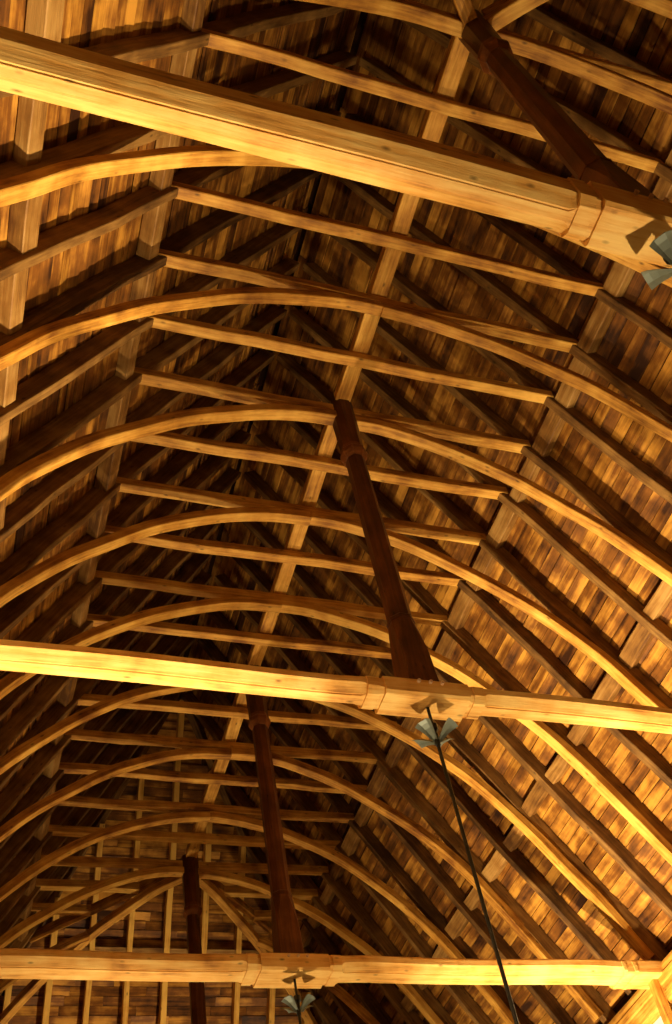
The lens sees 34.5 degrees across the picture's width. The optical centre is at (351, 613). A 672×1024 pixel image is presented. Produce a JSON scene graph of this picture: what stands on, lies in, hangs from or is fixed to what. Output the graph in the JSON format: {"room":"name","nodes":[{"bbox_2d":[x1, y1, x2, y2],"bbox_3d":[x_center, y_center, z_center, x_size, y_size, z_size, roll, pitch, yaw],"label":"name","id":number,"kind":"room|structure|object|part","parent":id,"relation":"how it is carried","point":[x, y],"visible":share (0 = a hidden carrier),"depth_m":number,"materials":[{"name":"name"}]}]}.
{"room":"medieval great hall","nodes":[
{"label":"medieval great hall","id":0,"kind":"room"},
{"bbox_2d":[0,0,671,1023],"bbox_3d":[-0.701,-0.381,12.833,10.017,8.599,22.175,7,-50,-18],"label":"ceiling","id":1,"kind":"structure","parent":0,"point":[417,58],"depth_m":12.82,"materials":[{"name":"brown wood"}]},
{"bbox_2d":[2,984,12,1023],"bbox_3d":[-5.455,7.909,16.482,0.110,4.019,2.426,7,-50,-18],"label":"rafter","id":2,"kind":"object","parent":1,"relation":"attached to","point":[7,995],"visible":0.49,"depth_m":17.03,"materials":[{"name":"brown wood"}]},
{"bbox_2d":[0,0,64,529],"bbox_3d":[-3.835,0.863,10.921,0.246,0.284,14.671,7,-50,-18],"label":"purlin","id":3,"kind":"object","parent":1,"relation":"attached to","point":[44,18],"visible":0.61,"depth_m":7.75,"materials":[{"name":"brown wood"}]},
{"bbox_2d":[41,898,60,1023],"bbox_3d":[-4.867,7.397,16.867,0.115,5.084,3.041,7,-50,-18],"label":"rafter","id":4,"kind":"object","parent":1,"relation":"attached to","point":[53,937],"visible":0.53,"depth_m":17.24,"materials":[{"name":"brown wood"}]},
{"bbox_2d":[0,700,181,1023],"bbox_3d":[-5.454,5.651,17.239,6.703,8.181,0.150,-27,-48,12],"label":"frame","id":5,"kind":"object","parent":1,"relation":"attached to","point":[148,888],"visible":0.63,"depth_m":16.85,"materials":[{"name":"brown wood"}]},
{"bbox_2d":[17,0,206,941],"bbox_3d":[-3.112,-0.270,12.618,0.246,0.274,14.671,7,-50,-18],"label":"purlin","id":6,"kind":"object","parent":1,"relation":"attached to","point":[152,224],"visible":0.44,"depth_m":10.66,"materials":[{"name":"brown wood"}]},
{"bbox_2d":[120,754,145,1023],"bbox_3d":[-3.694,6.373,17.642,0.108,7.220,4.270,7,-50,-18],"label":"rafter","id":7,"kind":"object","parent":1,"relation":"attached to","point":[140,786],"visible":0.52,"depth_m":17.96,"materials":[{"name":"brown wood"}]},
{"bbox_2d":[82,946,258,953],"bbox_3d":[-3.112,5.698,18.109,3.600,0.253,0.238,7,-50,-18],"label":"purlin","id":8,"kind":"object","parent":1,"relation":"attached to","point":[97,948],"visible":0.27,"depth_m":18.02,"materials":[{"name":"brown wood"}]},
{"bbox_2d":[158,700,184,1023],"bbox_3d":[-3.108,5.957,18.001,0.113,8.109,4.794,7,-50,-18],"label":"rafter","id":9,"kind":"object","parent":1,"relation":"attached to","point":[180,716],"visible":0.51,"depth_m":18.29,"materials":[{"name":"brown wood"}]},
{"bbox_2d":[11,921,365,1023],"bbox_3d":[-2.748,6.690,16.484,9.688,4.813,0.120,7,-50,-18],"label":"frame","id":10,"kind":"object","parent":1,"relation":"attached to","point":[352,1017],"visible":0.23,"depth_m":17.80,"materials":[{"name":"brown wood"}]},
{"bbox_2d":[0,847,392,1023],"bbox_3d":[-2.649,5.836,16.496,9.686,5.946,0.141,7,-50,-18],"label":"frame","id":11,"kind":"object","parent":1,"relation":"attached to","point":[376,1014],"visible":0.46,"depth_m":17.32,"materials":[{"name":"brown wood"}]},
{"bbox_2d":[200,771,212,982],"bbox_3d":[-2.535,6.612,17.996,0.121,7.041,4.178,7,-50,-18],"label":"rafter","id":12,"kind":"object","parent":1,"relation":"attached to","point":[204,916],"visible":0.34,"depth_m":18.46,"materials":[{"name":"brown wood"}]},
{"bbox_2d":[0,758,424,1023],"bbox_3d":[-2.555,4.979,16.505,9.678,7.073,0.136,7,-50,-18],"label":"frame","id":13,"kind":"object","parent":1,"relation":"attached to","point":[309,891],"visible":0.41,"depth_m":17.24,"materials":[{"name":"brown wood"}]},
{"bbox_2d":[0,691,455,1023],"bbox_3d":[-2.452,4.138,16.503,9.677,8.166,0.144,7,-50,-18],"label":"frame","id":14,"kind":"object","parent":1,"relation":"attached to","point":[424,1000],"visible":0.76,"depth_m":16.68,"materials":[{"name":"brown wood"}]},
{"bbox_2d":[231,846,245,1023],"bbox_3d":[-1.958,7.263,17.983,0.107,5.978,3.557,7,-50,-18],"label":"rafter","id":15,"kind":"object","parent":1,"relation":"attached to","point":[242,849],"visible":0.47,"depth_m":18.40,"materials":[{"name":"brown wood"}]},
{"bbox_2d":[0,690,493,1023],"bbox_3d":[-2.252,3.625,16.071,9.676,8.168,0.132,7,-50,-18],"label":"frame","id":16,"kind":"object","parent":1,"relation":"attached to","point":[333,840],"visible":0.55,"depth_m":16.26,"materials":[{"name":"brown wood"}]},
{"bbox_2d":[186,713,325,1023],"bbox_3d":[-0.855,6.211,18.744,0.151,8.167,6.729,-27,-48,12],"label":"frame","id":17,"kind":"object","parent":1,"relation":"attached to","point":[214,889],"visible":0.52,"depth_m":17.96,"materials":[{"name":"brown wood"}]},
{"bbox_2d":[0,636,532,1023],"bbox_3d":[-2.041,3.110,15.649,9.687,8.166,0.148,7,-50,-18],"label":"frame","id":18,"kind":"object","parent":1,"relation":"attached to","point":[432,922],"visible":0.81,"depth_m":15.69,"materials":[{"name":"brown wood"}]},
{"bbox_2d":[266,921,275,1023],"bbox_3d":[-1.383,7.917,17.974,0.114,4.914,2.941,7,-50,-18],"label":"rafter","id":19,"kind":"object","parent":1,"relation":"attached to","point":[270,1012],"visible":0.32,"depth_m":18.34,"materials":[{"name":"brown wood"}]},
{"bbox_2d":[0,611,575,1023],"bbox_3d":[-1.846,2.599,15.214,9.685,8.165,0.122,7,-50,-18],"label":"frame","id":20,"kind":"object","parent":1,"relation":"attached to","point":[37,792],"visible":0.63,"depth_m":15.35,"materials":[{"name":"brown wood"}]},
{"bbox_2d":[301,992,310,1023],"bbox_3d":[-0.809,8.569,17.962,0.114,3.842,2.331,7,-50,-18],"label":"rafter","id":21,"kind":"object","parent":1,"relation":"attached to","point":[304,994],"visible":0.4,"depth_m":18.57,"materials":[{"name":"brown wood"}]},
{"bbox_2d":[0,571,615,1023],"bbox_3d":[-1.642,2.088,14.789,9.688,8.164,0.148,7,-50,-18],"label":"frame","id":22,"kind":"object","parent":1,"relation":"attached to","point":[453,852],"visible":0.75,"depth_m":14.72,"materials":[{"name":"brown wood"}]},
{"bbox_2d":[0,537,637,997],"bbox_3d":[-1.439,1.575,14.358,9.674,8.168,0.127,7,-50,-18],"label":"frame","id":23,"kind":"object","parent":1,"relation":"attached to","point":[57,712],"visible":0.56,"depth_m":14.44,"materials":[{"name":"brown wood"}]},
{"bbox_2d":[312,997,341,1023],"bbox_3d":[0.662,7.971,17.625,2.236,3.689,0.104,7,-50,-18],"label":"rafter","id":24,"kind":"object","parent":1,"relation":"attached to","point":[320,1004],"visible":1,"depth_m":18.45,"materials":[{"name":"brown wood"}]},
{"bbox_2d":[0,506,668,960],"bbox_3d":[-1.236,1.064,13.930,9.676,8.171,0.149,7,-50,-18],"label":"frame","id":25,"kind":"object","parent":1,"relation":"attached to","point":[495,789],"visible":0.59,"depth_m":13.52,"materials":[{"name":"brown wood"}]},
{"bbox_2d":[0,168,671,441],"bbox_3d":[0.328,-2.878,10.636,9.679,8.166,0.135,7,-50,-18],"label":"frame","id":26,"kind":"object","parent":1,"relation":"attached to","point":[55,320],"visible":0.89,"depth_m":10.69,"materials":[{"name":"brown wood"}]},
{"bbox_2d":[0,257,671,586],"bbox_3d":[-0.052,-1.926,11.434,9.688,8.166,0.152,7,-50,-18],"label":"frame","id":27,"kind":"object","parent":1,"relation":"attached to","point":[35,455],"visible":0.88,"depth_m":11.41,"materials":[{"name":"brown wood"}]},
{"bbox_2d":[0,349,671,708],"bbox_3d":[-0.442,-0.928,12.268,9.680,8.165,0.147,7,-50,-18],"label":"frame","id":28,"kind":"object","parent":1,"relation":"attached to","point":[18,574],"visible":0.91,"depth_m":12.24,"materials":[{"name":"brown wood"}]},
{"bbox_2d":[0,429,671,865],"bbox_3d":[-0.844,0.068,13.098,9.678,8.171,0.164,7,-50,-18],"label":"frame","id":29,"kind":"object","parent":1,"relation":"attached to","point":[340,613],"visible":0.73,"depth_m":12.99,"materials":[{"name":"brown wood"}]},
{"bbox_2d":[0,210,671,504],"bbox_3d":[0.138,-2.403,11.036,9.695,8.161,0.129,7,-50,-18],"label":"frame","id":30,"kind":"object","parent":1,"relation":"attached to","point":[76,362],"visible":0.79,"depth_m":11.31,"materials":[{"name":"brown wood"}]},
{"bbox_2d":[0,305,671,650],"bbox_3d":[-0.245,-1.426,11.849,9.673,8.165,0.139,7,-50,-18],"label":"frame","id":31,"kind":"object","parent":1,"relation":"attached to","point":[33,501],"visible":0.77,"depth_m":12.08,"materials":[{"name":"brown wood"}]},
{"bbox_2d":[0,107,671,349],"bbox_3d":[0.517,-3.356,10.239,9.687,8.166,0.129,7,-50,-18],"label":"frame","id":32,"kind":"object","parent":1,"relation":"attached to","point":[186,183],"visible":0.64,"depth_m":10.25,"materials":[{"name":"brown wood"}]},
{"bbox_2d":[186,36,468,857],"bbox_3d":[-0.761,-0.661,13.136,0.187,0.146,11.958,7,-50,-18],"label":"collar purlin","id":33,"kind":"object","parent":32,"relation":"on","point":[456,55],"visible":0.62,"depth_m":11.49,"materials":[{"name":"brown wood"}]},
{"bbox_2d":[0,2,671,183],"bbox_3d":[0.891,-4.313,9.439,9.686,8.165,0.126,7,-50,-18],"label":"frame","id":34,"kind":"object","parent":1,"relation":"attached to","point":[227,34],"visible":0.62,"depth_m":9.56,"materials":[{"name":"brown wood"}]},
{"bbox_2d":[0,50,671,287],"bbox_3d":[0.701,-3.834,9.838,9.680,8.166,0.143,7,-50,-18],"label":"frame","id":35,"kind":"object","parent":1,"relation":"attached to","point":[97,155],"visible":0.45,"depth_m":8.53,"materials":[{"name":"brown wood"}]},
{"bbox_2d":[0,389,671,788],"bbox_3d":[-0.642,-0.429,12.681,9.674,8.164,0.135,7,-50,-18],"label":"frame","id":36,"kind":"object","parent":1,"relation":"attached to","point":[18,608],"visible":0.62,"depth_m":12.83,"materials":[{"name":"brown wood"}]},
{"bbox_2d":[0,467,671,919],"bbox_3d":[-1.040,0.564,13.511,9.679,8.170,0.123,7,-50,-18],"label":"frame","id":37,"kind":"object","parent":1,"relation":"attached to","point":[96,616],"visible":0.62,"depth_m":13.54,"materials":[{"name":"brown wood"}]},
{"bbox_2d":[451,0,477,26],"bbox_3d":[-0.508,-6.850,6.785,0.149,8.177,6.708,-27,-48,12],"label":"frame","id":38,"kind":"object","parent":1,"relation":"attached to","point":[465,10],"visible":0.94,"depth_m":9.02,"materials":[{"name":"brown wood"}]},
{"bbox_2d":[297,0,671,114],"bbox_3d":[1.079,-4.786,9.038,9.668,8.168,0.140,7,-50,-18],"label":"frame","id":39,"kind":"object","parent":1,"relation":"attached to","point":[627,75],"visible":0.84,"depth_m":9.35,"materials":[{"name":"brown wood"}]},
{"bbox_2d":[300,149,671,947],"bbox_3d":[1.293,0.266,14.058,0.246,0.291,14.668,7,-50,-18],"label":"purlin","id":40,"kind":"object","parent":1,"relation":"attached to","point":[619,277],"visible":0.7,"depth_m":12.81,"materials":[{"name":"brown wood"}]},
{"bbox_2d":[481,0,548,30],"bbox_3d":[4.091,-6.290,8.290,6.708,8.178,0.148,-27,-48,12],"label":"frame","id":41,"kind":"object","parent":1,"relation":"attached to","point":[500,13],"visible":0.84,"depth_m":9.10,"materials":[{"name":"brown wood"}]},
{"bbox_2d":[391,580,671,1023],"bbox_3d":[2.607,1.649,13.027,0.242,0.281,14.669,7,-50,-18],"label":"purlin","id":42,"kind":"object","parent":1,"relation":"attached to","point":[640,638],"visible":0.62,"depth_m":13.18,"materials":[{"name":"brown wood"}]},
{"bbox_2d":[608,989,659,1023],"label":"wall plate","id":43,"kind":"object","parent":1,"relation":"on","point":[639,1006],"depth_m":12.65,"materials":[{"name":"brown wood"}]},
{"bbox_2d":[0,948,662,989],"bbox_3d":[-0.623,3.653,11.103,8.940,0.199,0.425,7,-50,-18],"label":"tie beam","id":44,"kind":"structure","parent":43,"relation":"on","point":[261,970],"depth_m":11.06,"materials":[{"name":"brown wood"}]},
{"bbox_3d":[-1.051,3.610,10.972,0.180,0.182,0.384,7,-50,-18],"label":"stop moulding","id":45,"kind":"part","parent":44,"relation":"part of","materials":[{"name":"brown wood"}]},
{"bbox_2d":[245,664,303,952],"bbox_3d":[-0.975,2.166,12.734,0.264,4.292,0.264,7,-50,-18],"label":"post","id":46,"kind":"object","parent":44,"relation":"on","point":[286,934],"visible":0.87,"depth_m":12.21,"materials":[{"name":"brown wood"}]},
{"bbox_2d":[281,979,315,1023],"bbox_3d":[-0.290,4.987,9.686,0.346,3.810,0.346,0,-48,-12],"label":"fitting","id":47,"kind":"object","parent":44,"relation":"hanging from","point":[293,1002],"visible":1,"depth_m":10.81,"materials":[{"name":"grey metal"}]},
{"bbox_3d":[-0.201,3.714,11.250,0.180,0.182,0.384,7,-50,-18],"label":"stop moulding","id":48,"kind":"part","parent":44,"relation":"part of","materials":[{"name":"brown wood"}]},
{"bbox_2d":[0,639,671,733],"bbox_3d":[0.560,0.669,8.601,8.940,0.189,0.315,7,-50,-18],"label":"tie beam","id":49,"kind":"structure","parent":43,"relation":"on","point":[387,695],"depth_m":8.31,"materials":[{"name":"brown wood"}]},
{"bbox_3d":[0.132,0.626,8.470,0.180,0.172,0.274,7,-50,-18],"label":"stop moulding","id":50,"kind":"part","parent":49,"relation":"part of","materials":[{"name":"brown wood"}]},
{"bbox_2d":[330,398,439,681],"bbox_3d":[0.208,-0.818,10.232,0.264,4.302,0.264,7,-50,-18],"label":"post","id":51,"kind":"object","parent":49,"relation":"on","point":[411,658],"visible":0.93,"depth_m":9.76,"materials":[{"name":"brown wood"}]},
{"bbox_2d":[412,707,518,1023],"bbox_3d":[0.892,1.999,7.188,0.346,3.810,0.346,0,-48,-12],"label":"fitting","id":52,"kind":"object","parent":49,"relation":"hanging from","point":[426,726],"visible":1,"depth_m":7.88,"materials":[{"name":"grey metal"}]},
{"bbox_3d":[0.981,0.730,8.748,0.180,0.172,0.274,7,-50,-18],"label":"stop moulding","id":53,"kind":"part","parent":49,"relation":"part of","materials":[{"name":"brown wood"}]},
{"bbox_2d":[625,0,671,18],"bbox_3d":[1.358,-4.898,8.244,9.687,7.070,0.143,7,-50,-18],"label":"frame","id":54,"kind":"object","parent":1,"relation":"attached to","point":[662,7],"visible":1,"depth_m":8.97,"materials":[{"name":"brown wood"}]},
{"bbox_2d":[0,0,671,1023],"bbox_3d":[-0.707,-0.428,12.883,10.219,8.865,22.376,7,-50,-18],"label":"purlin","id":55,"kind":"structure","parent":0,"point":[363,15],"depth_m":14.30,"materials":[{"name":"brown wood"}]},
{"bbox_2d":[654,1004,671,1023],"bbox_3d":[4.918,5.327,8.662,0.500,7.119,21.998,7,-50,-18],"label":"wall","id":56,"kind":"structure","parent":0,"point":[659,1020],"depth_m":12.37,"materials":[{"name":"beige paint"}]},
{"bbox_2d":[648,979,671,1023],"bbox_3d":[3.597,4.782,11.760,0.201,1.724,0.239,7,-50,-18],"label":"wall post","id":57,"kind":"object","parent":56,"relation":"attached to","point":[661,1001],"visible":1,"depth_m":12.17,"materials":[{"name":"brown wood"}]},
{"bbox_2d":[658,950,671,1005],"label":"wall plate","id":58,"kind":"object","parent":56,"relation":"on","point":[665,980],"depth_m":12.21,"materials":[{"name":"brown wood"}]},
{"bbox_3d":[-1.844,6.703,13.699,8.940,0.269,0.345,7,-50,-18],"label":"tie beam","id":59,"kind":"structure","parent":58,"relation":"on","visible":0},
{"bbox_2d":[181,854,206,1023],"bbox_3d":[-2.197,5.217,15.331,0.264,4.222,0.264,7,-50,-18],"label":"post","id":60,"kind":"object","parent":59,"relation":"on","point":[192,911],"visible":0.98,"depth_m":15.94,"materials":[{"name":"brown wood"}]},
{"bbox_3d":[-2.612,12.680,13.818,8.840,7.119,0.500,7,-50,-18],"label":"wall","id":61,"kind":"structure","parent":0,"visible":0},
{"bbox_2d":[81,824,104,1023],"bbox_3d":[-4.281,6.886,17.259,0.106,6.151,3.659,7,-50,-18],"label":"rafter","id":62,"kind":"object","parent":61,"relation":"on","point":[99,845],"visible":0.56,"depth_m":17.68,"materials":[{"name":"brown wood"}]},
{"bbox_3d":[-3.899,4.252,5.777,0.500,7.119,21.998,7,-50,-18],"label":"wall","id":63,"kind":"structure","parent":0,"visible":0},
{"bbox_3d":[-4.298,1.768,8.558,0.285,0.441,20.998,7,-50,-18],"label":"wall plate","id":64,"kind":"object","parent":63,"relation":"on","visible":0},
{"bbox_2d":[0,26,671,267],"bbox_3d":[1.682,-2.241,6.258,8.940,0.329,0.300,7,-50,-18],"label":"tie beam","id":65,"kind":"structure","parent":64,"relation":"on","point":[604,218],"depth_m":5.59,"materials":[{"name":"brown wood"}]},
{"bbox_2d":[456,9,659,199],"bbox_3d":[1.329,-3.727,7.889,0.264,4.162,0.264,7,-50,-18],"label":"post","id":66,"kind":"object","parent":65,"relation":"on","point":[578,153],"visible":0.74,"depth_m":7.55,"materials":[{"name":"brown wood"}]},
{"bbox_3d":[1.253,-2.284,6.126,0.180,0.312,0.259,7,-50,-18],"label":"stop moulding","id":67,"kind":"part","parent":65,"relation":"part of","materials":[{"name":"brown wood"}]},
{"bbox_2d":[641,230,671,289],"bbox_3d":[2.025,-0.864,4.793,0.346,3.810,0.346,0,-48,-12],"label":"fitting","id":68,"kind":"object","parent":65,"relation":"hanging from","point":[662,244],"visible":1,"depth_m":5.90,"materials":[{"name":"grey metal"}]}
]}

